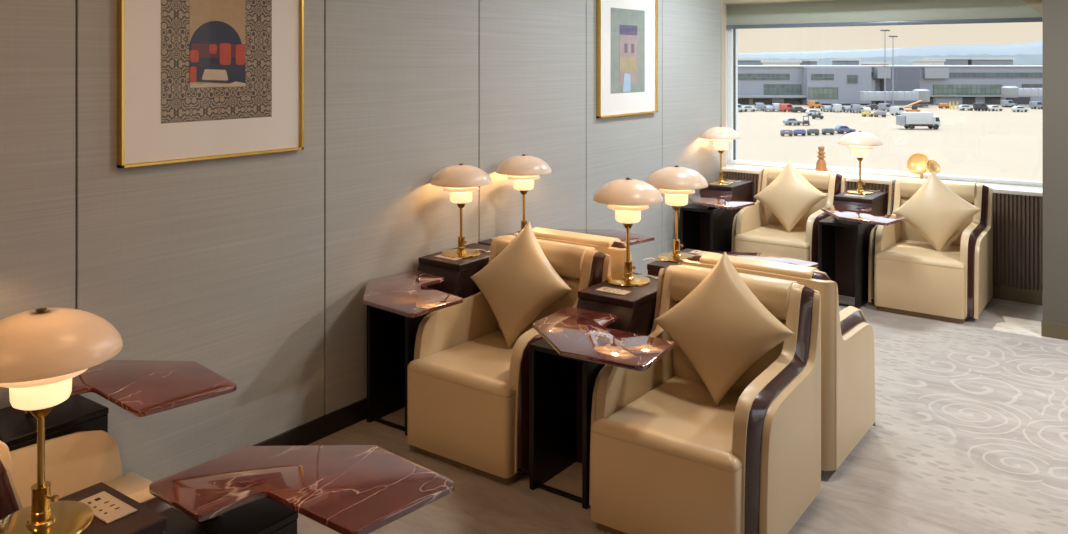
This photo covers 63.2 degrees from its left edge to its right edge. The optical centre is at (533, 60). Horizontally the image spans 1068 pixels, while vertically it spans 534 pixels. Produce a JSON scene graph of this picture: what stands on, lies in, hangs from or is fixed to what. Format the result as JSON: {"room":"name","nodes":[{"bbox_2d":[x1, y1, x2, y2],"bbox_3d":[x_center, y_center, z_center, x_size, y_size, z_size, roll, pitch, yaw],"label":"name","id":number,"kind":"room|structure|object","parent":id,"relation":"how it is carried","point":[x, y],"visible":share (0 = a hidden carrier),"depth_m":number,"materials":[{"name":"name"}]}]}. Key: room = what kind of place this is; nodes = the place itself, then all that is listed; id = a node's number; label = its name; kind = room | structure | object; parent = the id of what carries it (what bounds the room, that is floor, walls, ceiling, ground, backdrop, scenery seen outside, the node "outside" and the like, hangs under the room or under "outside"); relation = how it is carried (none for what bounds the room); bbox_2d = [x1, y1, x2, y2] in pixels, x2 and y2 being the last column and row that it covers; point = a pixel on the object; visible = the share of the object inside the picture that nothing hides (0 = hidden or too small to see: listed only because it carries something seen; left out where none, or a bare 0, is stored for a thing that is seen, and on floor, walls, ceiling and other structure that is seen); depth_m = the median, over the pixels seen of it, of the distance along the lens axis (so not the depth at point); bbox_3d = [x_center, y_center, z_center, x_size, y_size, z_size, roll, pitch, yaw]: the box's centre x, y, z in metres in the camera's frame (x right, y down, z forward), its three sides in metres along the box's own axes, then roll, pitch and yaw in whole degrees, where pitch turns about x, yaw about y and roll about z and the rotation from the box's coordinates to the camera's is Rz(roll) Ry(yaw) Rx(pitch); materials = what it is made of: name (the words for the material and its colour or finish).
{"room":"airport terminal","nodes":[
{"label":"airport terminal","id":0,"kind":"room"},
{"bbox_2d":[0,0,720,481],"bbox_3d":[-1.315,0.425,3.908,0.200,2.750,9.974,0,0,36],"label":"wall","id":1,"kind":"structure","parent":0,"point":[255,271],"depth_m":4.12,"materials":[{"name":"grey"}]},
{"bbox_2d":[117,0,303,167],"bbox_3d":[-1.335,-0.154,3.681,0.032,1.131,0.870,0,0,36],"label":"framed picture","id":2,"kind":"object","parent":1,"relation":"attached to","point":[197,80],"visible":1,"depth_m":3.63,"materials":[{"name":"white paper"}]},
{"bbox_2d":[253,398,366,445],"bbox_3d":[-1.238,1.750,3.851,0.032,0.100,9.974,0,0,36],"label":"baseboard","id":3,"kind":"structure","parent":1,"relation":"attached to","point":[312,431],"depth_m":4.13,"materials":[{"name":"black wood"}]},
{"bbox_2d":[596,0,657,117],"bbox_3d":[0.707,-0.173,6.489,0.032,1.154,0.861,0,0,36],"label":"framed picture","id":4,"kind":"object","parent":1,"relation":"attached to","point":[626,30],"visible":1,"depth_m":6.46,"materials":[{"name":"gold metal"}]},
{"bbox_2d":[297,295,1067,533],"bbox_3d":[1.510,1.860,2.045,6.962,0.120,10.685,0,0,36],"label":"floor","id":5,"kind":"structure","parent":0,"point":[969,435],"depth_m":3.96,"materials":[{"name":"carpet"}]},
{"bbox_2d":[0,430,170,519],"bbox_3d":[-1.350,1.355,2.471,0.730,0.890,0.770,0,0,36],"label":"armchair","id":6,"kind":"object","parent":5,"relation":"on","point":[74,462],"visible":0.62,"depth_m":2.73,"materials":[{"name":"beige leather"}]},
{"bbox_2d":[106,472,152,495],"bbox_3d":[-1.322,1.406,2.510,0.596,0.059,0.675,0,0,36],"label":"seat cushion","id":7,"kind":"object","parent":6,"relation":"on","point":[128,483],"depth_m":2.84,"materials":[{"name":"beige leather"}]},
{"bbox_2d":[0,360,236,450],"bbox_3d":[-1.581,1.422,2.731,0.676,0.757,1.128,0,0,36],"label":"side table","id":8,"kind":"object","parent":5,"relation":"on","point":[143,388],"visible":0.43,"depth_m":2.93,"materials":[{"name":"black paint"}]},
{"bbox_2d":[0,395,108,446],"bbox_3d":[-1.680,1.201,2.923,0.290,0.022,0.353,0,0,36],"label":"shelf","id":9,"kind":"object","parent":8,"relation":"attached to","point":[18,428],"depth_m":2.89,"materials":[{"name":"black paint"}]},
{"bbox_2d":[58,445,453,533],"bbox_3d":[-0.766,1.422,2.041,0.651,0.757,1.091,0,0,36],"label":"side table","id":10,"kind":"object","parent":5,"relation":"on","point":[345,489],"visible":1,"depth_m":2.24,"materials":[{"name":"black paint"}]},
{"bbox_2d":[0,307,122,533],"bbox_3d":[-1.108,0.801,1.936,0.332,0.494,0.356,0,0,11],"label":"table lamp","id":11,"kind":"object","parent":10,"relation":"on","point":[42,350],"visible":1,"depth_m":1.90,"materials":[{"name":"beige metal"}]},
{"bbox_2d":[29,407,51,417],"bbox_3d":[-1.106,0.779,1.948,0.052,0.033,0.052,0,0,11],"label":"socket","id":12,"kind":"object","parent":11,"relation":"attached to","point":[40,413],"depth_m":1.93,"materials":[{"name":"gold metal"}]},
{"bbox_2d":[78,491,136,523],"bbox_3d":[-1.005,1.046,2.036,0.150,0.004,0.072,0,0,36],"label":"power outlet","id":13,"kind":"object","parent":10,"relation":"attached to","point":[108,507],"depth_m":2.03,"materials":[{"name":"grey plastic"}]},
{"bbox_2d":[159,498,297,533],"bbox_3d":[-0.843,1.201,2.241,0.290,0.022,0.353,0,0,36],"label":"shelf","id":14,"kind":"object","parent":10,"relation":"attached to","point":[263,515],"depth_m":2.25,"materials":[{"name":"black paint"}]},
{"bbox_2d":[363,243,490,435],"bbox_3d":[-0.436,1.422,4.389,0.610,0.757,1.103,0,0,36],"label":"side table","id":15,"kind":"object","parent":5,"relation":"on","point":[398,303],"visible":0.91,"depth_m":4.37,"materials":[{"name":"black paint"}]},
{"bbox_2d":[434,254,462,260],"bbox_3d":[-0.454,1.046,4.627,0.150,0.004,0.072,0,0,36],"label":"power outlet","id":16,"kind":"object","parent":15,"relation":"attached to","point":[439,256],"depth_m":4.60,"materials":[{"name":"grey"}]},
{"bbox_2d":[430,163,491,258],"bbox_3d":[-0.387,0.801,4.716,0.332,0.494,0.356,0,0,44],"label":"table lamp","id":17,"kind":"object","parent":15,"relation":"on","point":[460,180],"visible":0.99,"depth_m":4.64,"materials":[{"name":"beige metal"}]},
{"bbox_2d":[407,235,610,483],"bbox_3d":[-0.127,1.355,4.136,0.730,0.890,0.770,0,0,36],"label":"armchair","id":18,"kind":"object","parent":5,"relation":"on","point":[468,391],"visible":0.54,"depth_m":3.90,"materials":[{"name":"beige leather"}]},
{"bbox_2d":[407,329,522,397],"bbox_3d":[-0.155,1.406,4.097,0.596,0.059,0.675,0,0,36],"label":"seat cushion","id":19,"kind":"object","parent":18,"relation":"on","point":[476,364],"depth_m":3.94,"materials":[{"name":"beige leather"}]},
{"bbox_2d":[470,221,571,347],"bbox_3d":[-0.074,1.092,4.264,0.356,0.639,0.634,0,0,-37],"label":"throw pillow","id":20,"kind":"object","parent":18,"relation":"on","point":[520,282],"visible":1,"depth_m":4.18,"materials":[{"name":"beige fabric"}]},
{"bbox_2d":[498,278,579,333],"bbox_3d":[0.051,1.254,4.381,0.524,0.372,0.112,0,0,36],"label":"cushion","id":21,"kind":"object","parent":18,"relation":"on","point":[568,299],"depth_m":4.25,"materials":[{"name":"beige leather"}]},
{"bbox_2d":[478,229,653,245],"bbox_3d":[0.219,1.422,5.259,0.682,0.757,1.014,0,0,36],"label":"side table","id":22,"kind":"object","parent":5,"relation":"on","point":[635,239],"visible":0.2,"depth_m":5.47,"materials":[{"name":"black paint"}]},
{"bbox_2d":[491,154,551,238],"bbox_3d":[-0.069,0.801,5.166,0.332,0.494,0.356,0,0,44],"label":"table lamp","id":23,"kind":"object","parent":22,"relation":"on","point":[523,169],"visible":0.93,"depth_m":5.09,"materials":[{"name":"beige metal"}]},
{"bbox_2d":[514,227,632,274],"bbox_3d":[0.390,1.355,4.847,0.730,0.890,0.770,0,0,36],"label":"armchair","id":24,"kind":"object","parent":5,"relation":"on","point":[614,247],"visible":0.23,"depth_m":4.46,"materials":[{"name":"beige leather"}]},
{"bbox_2d":[529,272,674,508],"bbox_3d":[0.422,1.422,3.711,0.646,0.757,1.051,0,0,36],"label":"side table","id":25,"kind":"object","parent":5,"relation":"on","point":[610,324],"visible":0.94,"depth_m":3.68,"materials":[{"name":"black paint"}]},
{"bbox_2d":[529,338,589,362],"bbox_3d":[0.198,1.201,3.705,0.290,0.022,0.353,0,0,36],"label":"shelf","id":26,"kind":"object","parent":25,"relation":"attached to","point":[541,345],"depth_m":3.62,"materials":[{"name":"black paint"}]},
{"bbox_2d":[596,287,631,295],"bbox_3d":[0.362,1.046,3.948,0.150,0.004,0.072,0,0,36],"label":"power outlet","id":27,"kind":"object","parent":25,"relation":"attached to","point":[605,290],"depth_m":3.93,"materials":[{"name":"grey"}]},
{"bbox_2d":[593,177,662,286],"bbox_3d":[0.456,0.801,4.141,0.332,0.494,0.356,0,0,44],"label":"table lamp","id":28,"kind":"object","parent":25,"relation":"on","point":[627,197],"visible":1,"depth_m":4.06,"materials":[{"name":"gold metal"}]},
{"bbox_2d":[589,265,820,533],"bbox_3d":[0.673,1.355,3.473,0.730,0.890,0.770,0,0,35],"label":"armchair","id":29,"kind":"object","parent":5,"relation":"on","point":[665,458],"visible":0.93,"depth_m":3.27,"materials":[{"name":"beige leather"}]},
{"bbox_2d":[591,376,742,472],"bbox_3d":[0.646,1.406,3.434,0.596,0.059,0.675,0,0,35],"label":"seat cushion","id":30,"kind":"object","parent":29,"relation":"on","point":[672,420],"depth_m":3.30,"materials":[{"name":"beige leather"}]},
{"bbox_2d":[654,252,794,405],"bbox_3d":[0.770,1.095,3.576,0.352,0.637,0.630,0,0,-38],"label":"throw pillow","id":31,"kind":"object","parent":29,"relation":"on","point":[721,326],"visible":1,"depth_m":3.50,"materials":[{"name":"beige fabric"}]},
{"bbox_2d":[672,301,785,390],"bbox_3d":[0.850,1.254,3.721,0.524,0.372,0.112,0,0,35],"label":"cushion","id":32,"kind":"object","parent":29,"relation":"on","point":[683,369],"depth_m":3.67,"materials":[{"name":"beige leather"}]},
{"bbox_2d":[680,179,754,251],"bbox_3d":[1.606,1.422,7.122,0.621,0.757,1.101,0,0,36],"label":"side table","id":33,"kind":"object","parent":5,"relation":"on","point":[706,224],"visible":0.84,"depth_m":7.14,"materials":[{"name":"black paint"}]},
{"bbox_2d":[680,203,723,212],"bbox_3d":[1.407,1.201,7.129,0.290,0.022,0.353,0,0,36],"label":"shelf","id":34,"kind":"object","parent":33,"relation":"attached to","point":[690,207],"depth_m":7.03,"materials":[{"name":"black paint"}]},
{"bbox_2d":[701,126,740,183],"bbox_3d":[1.617,0.801,7.475,0.332,0.494,0.356,0,0,44],"label":"table lamp","id":35,"kind":"object","parent":33,"relation":"on","point":[720,136],"visible":1,"depth_m":7.40,"materials":[{"name":"gold metal"}]},
{"bbox_2d":[647,249,817,275],"bbox_3d":[1.064,1.422,4.649,0.696,0.757,0.842,0,0,36],"label":"side table","id":36,"kind":"object","parent":5,"relation":"on","point":[653,268],"visible":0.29,"depth_m":4.76,"materials":[{"name":"black paint"}]},
{"bbox_2d":[642,165,707,261],"bbox_3d":[0.750,0.801,4.614,0.332,0.494,0.356,0,0,44],"label":"table lamp","id":37,"kind":"object","parent":36,"relation":"on","point":[676,182],"visible":0.99,"depth_m":4.55,"materials":[{"name":"white glass"}]},
{"bbox_2d":[689,250,719,254],"bbox_3d":[0.926,1.046,4.724,0.150,0.004,0.072,0,0,36],"label":"power outlet","id":38,"kind":"object","parent":36,"relation":"attached to","point":[695,252],"depth_m":4.73,"materials":[{"name":"grey"}]},
{"bbox_2d":[682,253,874,474],"bbox_3d":[1.204,1.355,4.212,0.730,0.890,0.770,0,0,36],"label":"armchair","id":39,"kind":"object","parent":5,"relation":"on","point":[847,339],"visible":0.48,"depth_m":3.83,"materials":[{"name":"beige leather"}]},
{"bbox_2d":[732,167,845,268],"bbox_3d":[2.052,1.355,7.039,0.730,0.890,0.770,0,0,36],"label":"armchair","id":40,"kind":"object","parent":5,"relation":"on","point":[755,229],"visible":0.48,"depth_m":7.03,"materials":[{"name":"beige leather"}]},
{"bbox_2d":[734,224,809,248],"bbox_3d":[2.024,1.406,7.001,0.596,0.059,0.675,0,0,36],"label":"seat cushion","id":41,"kind":"object","parent":40,"relation":"on","point":[759,236],"depth_m":6.85,"materials":[{"name":"beige leather"}]},
{"bbox_2d":[754,161,826,231],"bbox_3d":[2.094,1.110,7.114,0.351,0.637,0.629,0,0,-39],"label":"throw pillow","id":42,"kind":"object","parent":40,"relation":"on","point":[789,196],"visible":1,"depth_m":7.04,"materials":[{"name":"beige fabric"}]},
{"bbox_2d":[768,191,827,227],"bbox_3d":[2.231,1.254,7.285,0.524,0.372,0.112,0,0,36],"label":"cushion","id":43,"kind":"object","parent":40,"relation":"on","point":[772,219],"depth_m":7.22,"materials":[{"name":"beige leather"}]},
{"bbox_2d":[818,189,905,308],"bbox_3d":[2.517,1.422,6.490,0.609,0.757,1.121,0,0,36],"label":"side table","id":44,"kind":"object","parent":5,"relation":"on","point":[843,236],"visible":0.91,"depth_m":6.53,"materials":[{"name":"black paint"}]},
{"bbox_2d":[818,215,866,228],"bbox_3d":[2.329,1.201,6.502,0.290,0.022,0.353,0,0,36],"label":"shelf","id":45,"kind":"object","parent":44,"relation":"attached to","point":[831,220],"depth_m":6.40,"materials":[{"name":"black paint"}]},
{"bbox_2d":[844,194,864,196],"bbox_3d":[2.493,1.046,6.745,0.150,0.004,0.072,0,0,36],"label":"power outlet","id":46,"kind":"object","parent":44,"relation":"attached to","point":[848,195],"depth_m":6.74,"materials":[{"name":"grey"}]},
{"bbox_2d":[838,131,882,194],"bbox_3d":[2.606,0.801,6.923,0.332,0.494,0.356,0,0,44],"label":"table lamp","id":47,"kind":"object","parent":44,"relation":"on","point":[860,142],"visible":1,"depth_m":6.84,"materials":[{"name":"white glass"}]},
{"bbox_2d":[868,177,992,323],"bbox_3d":[2.912,1.355,6.389,0.730,0.890,0.770,0,0,36],"label":"armchair","id":48,"kind":"object","parent":5,"relation":"on","point":[907,275],"visible":0.91,"depth_m":6.17,"materials":[{"name":"beige leather"}]},
{"bbox_2d":[874,240,965,269],"bbox_3d":[2.884,1.406,6.351,0.596,0.059,0.675,0,0,36],"label":"seat cushion","id":49,"kind":"object","parent":48,"relation":"on","point":[907,254],"depth_m":6.20,"materials":[{"name":"beige leather"}]},
{"bbox_2d":[892,171,980,250],"bbox_3d":[2.966,1.110,6.412,0.348,0.634,0.624,0,0,-40],"label":"throw pillow","id":50,"kind":"object","parent":48,"relation":"on","point":[934,210],"visible":0.98,"depth_m":6.34,"materials":[{"name":"beige fabric"}]},
{"bbox_2d":[901,198,973,245],"bbox_3d":[3.091,1.254,6.635,0.524,0.372,0.112,0,0,36],"label":"cushion","id":51,"kind":"object","parent":48,"relation":"on","point":[908,232],"depth_m":6.67,"materials":[{"name":"beige leather"}]},
{"bbox_2d":[726,29,737,163],"bbox_3d":[4.386,0.425,6.297,6.912,2.750,0.595,0,0,36],"label":"wall","id":52,"kind":"structure","parent":0,"point":[726,29],"depth_m":8.39,"materials":[{"name":"white paint"}]},
{"bbox_2d":[721,0,725,167],"bbox_3d":[1.648,0.010,7.978,0.206,1.920,0.096,0,0,36],"label":"trim","id":53,"kind":"structure","parent":52,"relation":"attached to","point":[723,6],"depth_m":7.91,"materials":[{"name":"beige paint"}]},
{"bbox_2d":[723,0,833,4],"bbox_3d":[2.817,-0.738,7.243,2.663,0.425,0.220,0,0,36],"label":"trim","id":54,"kind":"structure","parent":52,"relation":"attached to","point":[727,2],"depth_m":7.78,"materials":[{"name":"beige"}]},
{"bbox_2d":[722,171,1042,290],"bbox_3d":[4.360,1.350,5.964,6.562,0.700,0.034,0,0,36],"label":"radiator cover","id":55,"kind":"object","parent":52,"relation":"attached to","point":[1017,219],"depth_m":6.50,"materials":[{"name":"brown wood"}]},
{"bbox_2d":[722,163,1042,196],"bbox_3d":[2.779,0.985,7.317,2.813,0.030,0.375,0,0,36],"label":"window sill","id":56,"kind":"structure","parent":52,"relation":"attached to","point":[752,169],"depth_m":7.12,"materials":[{"name":"beige stone"}]},
{"bbox_2d":[816,146,826,170],"bbox_3d":[2.500,0.856,7.554,0.098,0.228,0.093,0,0,36],"label":"wooden figurine","id":57,"kind":"object","parent":56,"relation":"on","point":[821,165],"visible":0.91,"depth_m":7.53,"materials":[{"name":"brown wood"}]},
{"bbox_2d":[906,153,940,178],"bbox_3d":[3.156,0.859,7.041,0.254,0.223,0.166,0,0,36],"label":"ornament","id":58,"kind":"object","parent":56,"relation":"on","point":[917,163],"visible":0.98,"depth_m":7.04,"materials":[{"name":"gold metal"}]},
{"bbox_2d":[726,0,1042,28],"bbox_3d":[2.900,-0.560,7.387,2.688,0.520,0.100,0,0,36],"label":"roller blind","id":59,"kind":"object","parent":52,"relation":"attached to","point":[836,13],"visible":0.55,"depth_m":7.37,"materials":[{"name":"grey fabric"}]},
{"bbox_2d":[727,29,1042,186],"bbox_3d":[2.956,0.065,7.451,2.723,1.810,0.090,0,0,36],"label":"window","id":60,"kind":"structure","parent":52,"relation":"in","point":[731,33],"depth_m":8.02,"materials":[{"name":"white metal"}]},
{"bbox_2d":[992,284,1042,304],"bbox_3d":[2.780,1.748,7.106,2.663,0.104,0.026,0,0,36],"label":"baseboard","id":61,"kind":"structure","parent":52,"relation":"attached to","point":[1001,292],"depth_m":6.48,"materials":[{"name":"brown wood"}]},
{"bbox_2d":[1023,0,1042,14],"bbox_3d":[3.784,-0.575,6.713,0.639,0.451,0.020,0,0,36],"label":"trim","id":62,"kind":"structure","parent":52,"relation":"attached to","point":[1037,5],"depth_m":6.65,"materials":[{"name":"beige"}]},
{"bbox_2d":[1043,0,1067,324],"bbox_3d":[4.189,0.425,5.931,1.099,2.750,1.420,0,0,36],"label":"wall pillar","id":63,"kind":"structure","parent":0,"point":[1055,12],"depth_m":5.64,"materials":[{"name":"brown paint"}]},
{"bbox_2d":[1041,319,1067,339],"bbox_3d":[4.015,1.750,5.691,1.111,0.100,0.841,0,0,36],"label":"baseboard","id":64,"kind":"structure","parent":63,"relation":"attached to","point":[1048,329],"depth_m":5.63,"materials":[{"name":"brown wood"}]},
{"label":"outside","id":65,"kind":"structure","parent":0,"visible":0},
{"bbox_2d":[738,104,1042,180],"bbox_3d":[274.645,10.200,241.700,680.000,0.400,686.000,0,0,36],"label":"apron","id":66,"kind":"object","parent":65,"point":[1006,143],"depth_m":109.19,"materials":[{"name":"concrete"}]},
{"bbox_2d":[738,58,769,64],"bbox_3d":[95.219,5.422,389.000,15.647,13.157,19.000,0,0,0],"label":"building","id":67,"kind":"structure","parent":66,"relation":"on","point":[741,61],"depth_m":379.99,"materials":[{"name":"grey"}]},
{"bbox_2d":[754,103,763,110],"bbox_3d":[45.363,9.217,175.001,1.404,1.553,2.651,0,0,0],"label":"van","id":68,"kind":"object","parent":66,"relation":"on","point":[759,106],"visible":0.77,"depth_m":173.72,"materials":[{"name":"silver metal"}]},
{"bbox_2d":[761,60,801,64],"bbox_3d":[96.377,5.845,339.000,10.705,12.310,19.000,0,0,0],"label":"building","id":69,"kind":"structure","parent":66,"relation":"on","point":[765,62],"depth_m":329.98,"materials":[{"name":"grey"}]},
{"bbox_2d":[779,104,792,111],"bbox_3d":[49.804,9.217,170.866,2.651,1.553,1.404,0,0,-8],"label":"van","id":70,"kind":"object","parent":66,"relation":"on","point":[783,107],"visible":0.87,"depth_m":170.19,"materials":[{"name":"red paint"}]},
{"bbox_2d":[780,129,795,135],"bbox_3d":[33.885,9.558,115.733,1.986,0.877,0.930,0,0,0],"label":"cart","id":71,"kind":"object","parent":66,"relation":"on","point":[789,132],"visible":1,"depth_m":115.30,"materials":[{"name":"grey paint"}]},
{"bbox_2d":[783,118,801,125],"bbox_3d":[40.265,9.431,135.203,2.652,1.125,1.404,0,0,-8],"label":"car","id":72,"kind":"object","parent":66,"relation":"on","point":[788,121],"visible":1,"depth_m":134.53,"materials":[{"name":"silver metal"}]},
{"bbox_2d":[791,106,806,112],"bbox_3d":[51.556,9.431,168.872,2.808,1.125,1.404,0,0,-5],"label":"car","id":73,"kind":"object","parent":66,"relation":"on","point":[796,109],"visible":0.94,"depth_m":168.21,"materials":[{"name":"grey paint"}]},
{"bbox_2d":[793,129,805,135],"bbox_3d":[35.760,9.558,116.198,1.986,0.877,0.930,0,0,0],"label":"cart","id":74,"kind":"object","parent":66,"relation":"on","point":[795,131],"visible":0.99,"depth_m":115.78,"materials":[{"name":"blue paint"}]},
{"bbox_2d":[796,59,818,64],"bbox_3d":[106.642,5.598,339.000,3.101,12.804,19.000,0,0,0],"label":"building","id":75,"kind":"structure","parent":66,"relation":"on","point":[804,61],"depth_m":332.97,"materials":[{"name":"grey"}]},
{"bbox_2d":[805,109,822,115],"bbox_3d":[51.282,9.431,158.974,2.808,1.125,1.404,0,0,0],"label":"car","id":76,"kind":"object","parent":66,"relation":"on","point":[810,112],"visible":0.88,"depth_m":158.33,"materials":[{"name":"grey paint"}]},
{"bbox_2d":[807,128,821,134],"bbox_3d":[37.819,9.558,116.981,1.986,0.877,0.930,0,0,0],"label":"cart","id":77,"kind":"object","parent":66,"relation":"on","point":[810,131],"visible":1,"depth_m":116.54,"materials":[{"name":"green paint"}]},
{"bbox_2d":[808,101,821,107],"bbox_3d":[59.535,9.217,183.898,2.651,1.553,1.404,0,0,-4],"label":"van","id":78,"kind":"object","parent":66,"relation":"on","point":[811,104],"visible":0.98,"depth_m":183.26,"materials":[{"name":"brown paint"}]},
{"bbox_2d":[821,128,833,134],"bbox_3d":[40.109,9.558,117.775,1.986,0.877,0.930,0,0,0],"label":"cart","id":79,"kind":"object","parent":66,"relation":"on","point":[824,130],"visible":1,"depth_m":117.34,"materials":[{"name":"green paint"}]},
{"bbox_2d":[831,104,841,111],"bbox_3d":[59.216,9.217,170.197,1.404,1.553,2.651,0,0,0],"label":"van","id":80,"kind":"object","parent":66,"relation":"on","point":[835,107],"visible":1,"depth_m":168.91,"materials":[{"name":"grey paint"}]},
{"bbox_2d":[834,125,855,133],"bbox_3d":[42.838,9.431,119.559,2.496,1.125,1.404,0,0,0],"label":"car","id":81,"kind":"object","parent":66,"relation":"on","point":[841,129],"visible":0.89,"depth_m":118.90,"materials":[{"name":"blue paint"}]},
{"bbox_2d":[830,58,860,64],"bbox_3d":[125.150,5.476,349.000,5.509,13.048,19.000,0,0,0],"label":"building","id":82,"kind":"structure","parent":66,"relation":"on","point":[835,61],"depth_m":342.12,"materials":[{"name":"grey metal"}]},
{"bbox_2d":[850,104,860,112],"bbox_3d":[62.306,9.217,168.218,1.404,1.553,2.651,0,0,0],"label":"van","id":83,"kind":"object","parent":66,"relation":"on","point":[854,107],"visible":1,"depth_m":166.94,"materials":[{"name":"silver metal"}]},
{"bbox_2d":[859,62,890,64],"bbox_3d":[121.313,6.130,309.000,3.965,11.740,19.000,0,0,0],"label":"building","id":84,"kind":"structure","parent":66,"relation":"on","point":[861,63],"depth_m":305.11,"materials":[{"name":"white"}]},
{"bbox_2d":[874,111,888,116],"bbox_3d":[62.060,9.444,155.000,2.498,1.103,1.170,0,0,0],"label":"cart","id":85,"kind":"object","parent":66,"relation":"on","point":[883,113],"visible":1,"depth_m":154.43,"materials":[{"name":"grey paint"}]},
{"bbox_2d":[880,30,889,102],"bbox_3d":[72.788,1.756,179.896,1.820,16.489,0.493,0,0,0],"label":"mast","id":86,"kind":"object","parent":66,"relation":"on","point":[880,30],"visible":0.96,"depth_m":179.93,"materials":[{"name":"grey metal"}]},
{"bbox_2d":[878,103,891,110],"bbox_3d":[69.704,9.217,171.881,2.651,1.553,1.404,0,0,0],"label":"van","id":87,"kind":"object","parent":66,"relation":"on","point":[881,106],"visible":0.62,"depth_m":171.23,"materials":[{"name":"grey paint"}]},
{"bbox_2d":[738,65,1042,104],"bbox_3d":[121.198,5.553,209.410,230.415,8.986,25.580,0,0,0],"label":"terminal building","id":88,"kind":"structure","parent":66,"relation":"on","point":[766,84],"depth_m":199.80,"materials":[{"name":"grey concrete"}]},
{"bbox_2d":[889,36,897,106],"bbox_3d":[76.929,2.291,185.896,1.820,15.417,0.493,0,0,0],"label":"mast","id":89,"kind":"object","parent":66,"relation":"on","point":[889,36],"visible":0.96,"depth_m":185.92,"materials":[{"name":"grey metal"}]},
{"bbox_2d":[860,89,929,106],"bbox_3d":[78.306,8.053,188.000,14.529,3.894,3.500,0,0,0],"label":"bridge","id":90,"kind":"structure","parent":66,"relation":"on","point":[915,95],"depth_m":186.60,"materials":[{"name":"white metal"}]},
{"bbox_2d":[890,107,906,114],"bbox_3d":[67.159,9.217,160.148,2.651,1.553,1.404,0,0,-12],"label":"van","id":91,"kind":"object","parent":66,"relation":"on","point":[893,110],"visible":0.77,"depth_m":159.45,"materials":[{"name":"grey paint"}]},
{"bbox_2d":[770,54,1042,64],"bbox_3d":[396.555,5.510,559.290,594.495,20.980,483.455,0,0,36],"label":"tree belt","id":92,"kind":"object","parent":66,"relation":"on","point":[1020,59],"visible":0.12,"depth_m":543.91,"materials":[{"name":"grey"}]},
{"bbox_2d":[903,100,921,111],"bbox_3d":[72.067,8.749,166.270,4.368,2.489,1.326,0,0,-5],"label":"loader","id":93,"kind":"object","parent":66,"relation":"on","point":[914,107],"visible":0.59,"depth_m":166.17,"materials":[{"name":"brown paint"}]},
{"bbox_2d":[896,112,940,128],"bbox_3d":[56.484,8.757,127.647,5.805,2.465,2.070,0,0,0],"label":"box truck","id":94,"kind":"object","parent":66,"relation":"on","point":[910,120],"visible":1,"depth_m":126.69,"materials":[{"name":"grey paint"}]},
{"bbox_2d":[911,59,945,64],"bbox_3d":[185.714,5.635,409.000,7.652,12.730,19.000,0,0,0],"label":"building","id":95,"kind":"structure","parent":66,"relation":"on","point":[915,61],"depth_m":401.25,"materials":[{"name":"grey metal"}]},
{"bbox_2d":[922,57,969,64],"bbox_3d":[203.226,5.145,429.000,14.748,13.710,19.000,0,0,0],"label":"building","id":96,"kind":"structure","parent":66,"relation":"on","point":[949,60],"depth_m":420.00,"materials":[{"name":"grey metal"}]},
{"bbox_2d":[958,105,973,110],"bbox_3d":[87.273,9.431,175.354,2.808,1.125,1.404,0,0,5],"label":"car","id":97,"kind":"object","parent":66,"relation":"on","point":[960,107],"visible":1,"depth_m":174.74,"materials":[{"name":"grey paint"}]},
{"bbox_2d":[973,103,987,110],"bbox_3d":[89.760,9.217,174.297,2.651,1.553,1.404,0,0,0],"label":"van","id":98,"kind":"object","parent":66,"relation":"on","point":[977,106],"visible":1,"depth_m":173.63,"materials":[{"name":"grey paint"}]},
{"bbox_2d":[968,58,1014,64],"bbox_3d":[221.855,5.218,429.000,21.039,13.564,19.000,0,0,0],"label":"building","id":99,"kind":"structure","parent":66,"relation":"on","point":[972,61],"depth_m":420.00,"materials":[{"name":"grey metal"}]},
{"bbox_2d":[987,105,1003,110],"bbox_3d":[92.200,9.431,173.600,2.808,1.125,1.404,0,0,-6],"label":"car","id":100,"kind":"object","parent":66,"relation":"on","point":[990,107],"visible":1,"depth_m":172.96,"materials":[{"name":"grey paint"}]},
{"bbox_2d":[1000,100,1015,106],"bbox_3d":[102.598,9.217,187.879,2.651,1.553,1.404,0,0,0],"label":"van","id":101,"kind":"object","parent":66,"relation":"on","point":[1006,103],"visible":0.94,"depth_m":187.24,"materials":[{"name":"silver metal"}]},
{"bbox_2d":[1011,106,1028,111],"bbox_3d":[95.481,9.431,170.531,2.808,1.125,1.404,0,0,-4],"label":"car","id":102,"kind":"object","parent":66,"relation":"on","point":[1014,108],"visible":1,"depth_m":169.86,"materials":[{"name":"grey paint"}]},
{"bbox_2d":[1001,86,1042,106],"bbox_3d":[108.791,7.760,190.000,12.695,4.480,3.500,0,0,0],"label":"bridge","id":103,"kind":"structure","parent":66,"relation":"on","point":[1009,92],"depth_m":188.62,"materials":[{"name":"white metal"}]},
{"bbox_2d":[1029,101,1042,108],"bbox_3d":[104.792,9.217,180.833,2.651,1.553,1.404,0,0,4],"label":"van","id":104,"kind":"object","parent":66,"relation":"on","point":[1032,104],"visible":0.93,"depth_m":180.20,"materials":[{"name":"grey paint"}]},
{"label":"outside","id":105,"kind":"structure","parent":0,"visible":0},
{"bbox_2d":[738,41,1042,58],"bbox_3d":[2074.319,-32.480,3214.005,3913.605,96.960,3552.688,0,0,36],"label":"hills","id":106,"kind":"structure","parent":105,"point":[1030,48],"depth_m":2845.03,"materials":[{"name":"blue"}]},
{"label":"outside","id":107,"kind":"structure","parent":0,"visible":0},
{"bbox_2d":[738,48,899,53],"bbox_3d":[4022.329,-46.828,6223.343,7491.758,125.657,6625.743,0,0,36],"label":"hills","id":108,"kind":"structure","parent":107,"point":[856,50],"depth_m":5844.75,"materials":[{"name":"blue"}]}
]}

